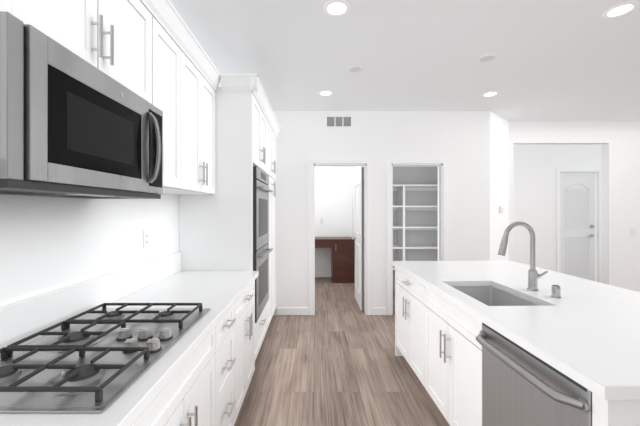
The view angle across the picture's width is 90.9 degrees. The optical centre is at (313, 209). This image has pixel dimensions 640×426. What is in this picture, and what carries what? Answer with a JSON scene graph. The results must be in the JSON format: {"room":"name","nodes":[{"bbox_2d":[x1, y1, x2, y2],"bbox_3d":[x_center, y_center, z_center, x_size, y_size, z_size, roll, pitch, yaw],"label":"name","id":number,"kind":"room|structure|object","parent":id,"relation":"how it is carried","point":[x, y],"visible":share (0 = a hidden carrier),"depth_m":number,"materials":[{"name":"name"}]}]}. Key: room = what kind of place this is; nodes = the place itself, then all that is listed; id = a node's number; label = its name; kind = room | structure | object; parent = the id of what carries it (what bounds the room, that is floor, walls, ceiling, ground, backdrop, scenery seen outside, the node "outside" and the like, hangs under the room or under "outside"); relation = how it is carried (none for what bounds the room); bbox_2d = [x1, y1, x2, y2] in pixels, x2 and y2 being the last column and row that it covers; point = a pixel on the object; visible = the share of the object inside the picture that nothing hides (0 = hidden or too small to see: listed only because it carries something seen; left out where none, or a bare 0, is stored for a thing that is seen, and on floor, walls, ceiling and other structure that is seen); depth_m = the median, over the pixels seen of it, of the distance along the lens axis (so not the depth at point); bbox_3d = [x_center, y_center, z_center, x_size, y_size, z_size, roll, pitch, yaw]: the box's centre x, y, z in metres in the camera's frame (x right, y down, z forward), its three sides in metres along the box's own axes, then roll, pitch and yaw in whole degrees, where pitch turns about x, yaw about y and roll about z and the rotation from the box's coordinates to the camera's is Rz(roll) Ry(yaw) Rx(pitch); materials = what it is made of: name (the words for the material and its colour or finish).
{"room":"kitchen","nodes":[
{"label":"kitchen","id":0,"kind":"room"},
{"bbox_2d":[0,193,178,306],"bbox_3d":[-1.160,0.040,1.075,0.120,2.740,6.550,0,0,0],"label":"wall","id":1,"kind":"structure","parent":0,"point":[47,244],"depth_m":1.44,"materials":[{"name":"white paint"}]},
{"bbox_2d":[143,230,149,248],"bbox_3d":[-1.095,0.190,2.060,0.010,0.116,0.072,0,0,0],"label":"wall outlet","id":2,"kind":"object","parent":1,"relation":"attached to","point":[146,233],"visible":1,"depth_m":2.05,"materials":[{"name":"white plastic"}]},
{"bbox_2d":[234,277,449,425],"bbox_3d":[2.050,1.440,2.450,8.700,0.060,9.500,0,0,0],"label":"floor","id":3,"kind":"structure","parent":0,"point":[338,365],"depth_m":2.72,"materials":[{"name":"brown wood"}]},
{"bbox_2d":[0,0,279,425],"bbox_3d":[-0.761,0.160,1.738,0.673,2.500,4.977,0,0,0],"label":"kitchen cabinets","id":4,"kind":"object","parent":3,"relation":"on","point":[100,99],"visible":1,"depth_m":1.29,"materials":[{"name":"white paint"}]},
{"bbox_2d":[0,11,162,198],"bbox_3d":[-0.897,-0.271,1.167,0.402,0.438,0.784,0,0,0],"label":"microwave","id":5,"kind":"object","parent":4,"relation":"attached to","point":[68,129],"depth_m":0.96,"materials":[{"name":"metal"}]},
{"bbox_2d":[0,303,209,412],"bbox_3d":[-0.782,0.472,1.165,0.539,0.044,0.800,0,0,0],"label":"cooktop","id":6,"kind":"object","parent":4,"relation":"in","point":[90,363],"depth_m":1.03,"materials":[{"name":"silver metal"}]},
{"bbox_2d":[0,252,258,425],"bbox_3d":[-0.774,0.436,0.906,0.648,0.196,3.313,0,0,0],"label":"countertop","id":7,"kind":"structure","parent":4,"relation":"on","point":[159,280],"depth_m":1.37,"materials":[{"name":"white stone"}]},
{"bbox_2d":[253,166,272,322],"bbox_3d":[-0.598,0.290,2.967,0.345,1.316,0.719,0,0,0],"label":"wall oven","id":8,"kind":"object","parent":4,"relation":"in","point":[261,190],"depth_m":2.80,"materials":[{"name":"grey metal"}]},
{"bbox_2d":[315,237,354,282],"bbox_3d":[-0.385,0.985,6.319,2.330,0.850,0.563,0,0,0],"label":"desk","id":9,"kind":"object","parent":3,"relation":"on","point":[342,248],"visible":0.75,"depth_m":6.06,"materials":[{"name":"brown wood"}]},
{"bbox_2d":[393,184,437,269],"bbox_3d":[1.565,0.499,5.258,1.266,1.822,0.379,0,0,0],"label":"pantry shelving","id":10,"kind":"object","parent":3,"relation":"on","point":[400,208],"visible":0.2,"depth_m":5.24,"materials":[{"name":"white wood"}]},
{"bbox_2d":[392,221,639,425],"bbox_3d":[1.372,0.741,1.987,1.229,1.339,2.205,0,0,0],"label":"kitchen island","id":11,"kind":"object","parent":3,"relation":"on","point":[491,343],"visible":1,"depth_m":1.56,"materials":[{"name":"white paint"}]},
{"bbox_2d":[392,261,639,399],"bbox_3d":[1.373,0.514,1.987,1.228,0.039,2.205,0,0,0],"label":"island countertop","id":12,"kind":"structure","parent":11,"relation":"on","point":[590,334],"depth_m":1.46,"materials":[{"name":"white stone"}]},
{"bbox_2d":[451,286,538,305],"bbox_3d":[1.075,0.642,1.919,0.429,0.214,0.638,0,0,0],"label":"sink","id":13,"kind":"object","parent":12,"relation":"in","point":[488,295],"depth_m":2.16,"materials":[{"name":"metal"}]},
{"bbox_2d":[498,221,547,290],"bbox_3d":[1.290,0.283,1.950,0.306,0.423,0.062,0,0,0],"label":"faucet","id":14,"kind":"object","parent":12,"relation":"on","point":[533,276],"depth_m":1.94,"materials":[{"name":"silver metal"}]},
{"bbox_2d":[551,285,560,297],"bbox_3d":[1.375,0.461,1.790,0.050,0.066,0.050,0,0,0],"label":"air gap","id":15,"kind":"object","parent":12,"relation":"on","point":[555,288],"depth_m":1.78,"materials":[{"name":"silver metal"}]},
{"bbox_2d":[476,322,591,425],"bbox_3d":[1.114,0.963,1.260,0.712,0.850,0.604,0,0,0],"label":"dishwasher","id":16,"kind":"object","parent":11,"relation":"in","point":[518,386],"depth_m":1.24,"materials":[{"name":"grey metal"}]},
{"bbox_2d":[315,166,437,290],"bbox_3d":[0.300,0.040,5.545,4.040,2.740,2.390,0,0,0],"label":"wall","id":17,"kind":"structure","parent":0,"point":[334,185],"depth_m":6.38,"materials":[{"name":"white paint"}]},
{"bbox_2d":[273,111,489,314],"bbox_3d":[0.631,0.040,4.290,3.463,2.740,0.120,0,0,0],"label":"wall","id":18,"kind":"structure","parent":0,"point":[462,138],"depth_m":4.23,"materials":[{"name":"white paint"}]},
{"bbox_2d":[277,272,386,314],"bbox_3d":[2.350,1.360,5.418,7.900,0.100,2.404,0,0,0],"label":"baseboard","id":19,"kind":"structure","parent":18,"relation":"attached to","point":[280,311],"depth_m":4.22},
{"bbox_2d":[326,116,351,127],"bbox_3d":[0.335,-1.185,4.226,0.350,0.160,0.008,0,0,0],"label":"air vent","id":20,"kind":"object","parent":18,"relation":"in","point":[331,121],"visible":1,"depth_m":4.22,"materials":[{"name":"grey metal"}]},
{"bbox_2d":[352,167,363,310],"bbox_3d":[0.648,0.402,4.703,0.099,1.993,0.704,0,0,0],"label":"door","id":21,"kind":"structure","parent":18,"relation":"in","point":[359,174],"depth_m":4.46,"materials":[{"name":"white paint"}]},
{"bbox_2d":[309,159,601,314],"bbox_3d":[2.513,0.342,4.723,5.248,2.137,0.600,0,0,-15],"label":"trim","id":22,"kind":"structure","parent":18,"relation":"attached to","point":[367,163],"depth_m":4.21,"materials":[{"name":"white wood"}]},
{"bbox_2d":[170,0,639,121],"bbox_3d":[2.050,-1.360,2.450,8.700,0.060,9.500,0,0,0],"label":"ceiling","id":23,"kind":"structure","parent":0,"point":[554,60],"depth_m":2.66,"materials":[{"name":"white paint"}]},
{"bbox_2d":[318,90,333,95],"bbox_3d":[0.136,-1.327,3.580,0.176,0.005,0.176,0,0,0],"label":"recessed light","id":24,"kind":"object","parent":23,"relation":"in","point":[323,92],"visible":1,"depth_m":3.56,"materials":[{"name":"white"}]},
{"bbox_2d":[323,0,349,15],"bbox_3d":[0.150,-1.327,2.074,0.176,0.005,0.176,0,0,0],"label":"recessed light","id":25,"kind":"object","parent":23,"relation":"in","point":[332,7],"visible":1,"depth_m":2.06,"materials":[{"name":"white"}]},
{"bbox_2d":[348,65,361,71],"bbox_3d":[0.384,-1.320,2.950,0.132,0.020,0.132,0,0,0],"label":"smoke detector","id":26,"kind":"object","parent":23,"relation":"attached to","point":[353,68],"visible":1,"depth_m":2.92,"materials":[{"name":"white plastic"}]},
{"bbox_2d":[478,53,495,61],"bbox_3d":[1.504,-1.320,2.740,0.132,0.020,0.132,0,0,0],"label":"smoke detector","id":27,"kind":"object","parent":23,"relation":"attached to","point":[487,57],"visible":1,"depth_m":2.72,"materials":[{"name":"white plastic"}]},
{"bbox_2d":[482,91,498,96],"bbox_3d":[2.020,-1.327,3.610,0.176,0.005,0.176,0,0,0],"label":"recessed light","id":28,"kind":"object","parent":23,"relation":"in","point":[491,93],"visible":1,"depth_m":3.59,"materials":[{"name":"white"}]},
{"bbox_2d":[602,1,638,17],"bbox_3d":[2.035,-1.327,2.094,0.176,0.005,0.176,0,0,0],"label":"recessed light","id":29,"kind":"object","parent":23,"relation":"in","point":[619,9],"visible":1,"depth_m":2.08,"materials":[{"name":"white"}]},
{"bbox_2d":[490,111,508,260],"bbox_3d":[2.604,0.040,4.528,0.757,2.740,0.120,0,0,-42],"label":"wall","id":30,"kind":"structure","parent":0,"point":[499,127],"depth_m":4.45,"materials":[{"name":"white paint"}]},
{"bbox_2d":[499,206,503,211],"bbox_3d":[2.679,-0.015,4.499,0.110,0.090,0.024,0,0,-42],"label":"switch","id":31,"kind":"object","parent":30,"relation":"attached to","point":[501,208],"visible":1,"depth_m":4.47,"materials":[{"name":"white plastic"}]},
{"bbox_2d":[513,144,601,281],"bbox_3d":[4.425,0.040,5.239,3.750,2.740,0.763,0,0,0],"label":"wall","id":32,"kind":"structure","parent":0,"point":[534,165],"depth_m":5.50,"materials":[{"name":"white paint"}]},
{"bbox_2d":[560,173,594,280],"bbox_3d":[4.619,0.377,5.522,0.642,2.043,0.095,0,0,0],"label":"hall door","id":33,"kind":"structure","parent":32,"relation":"in","point":[577,190],"depth_m":5.53,"materials":[{"name":"white paint"}]},
{"bbox_2d":[509,122,639,291],"bbox_3d":[4.612,0.040,4.797,3.375,2.740,0.120,0,0,0],"label":"wall","id":34,"kind":"structure","parent":0,"point":[620,141],"depth_m":4.74,"materials":[{"name":"white paint"}]},
{"bbox_2d":[631,228,635,235],"bbox_3d":[4.800,0.330,4.731,0.080,0.120,0.012,0,0,0],"label":"light switch","id":35,"kind":"object","parent":34,"relation":"attached to","point":[633,230],"visible":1,"depth_m":4.73,"materials":[{"name":"white plastic"}]}
]}

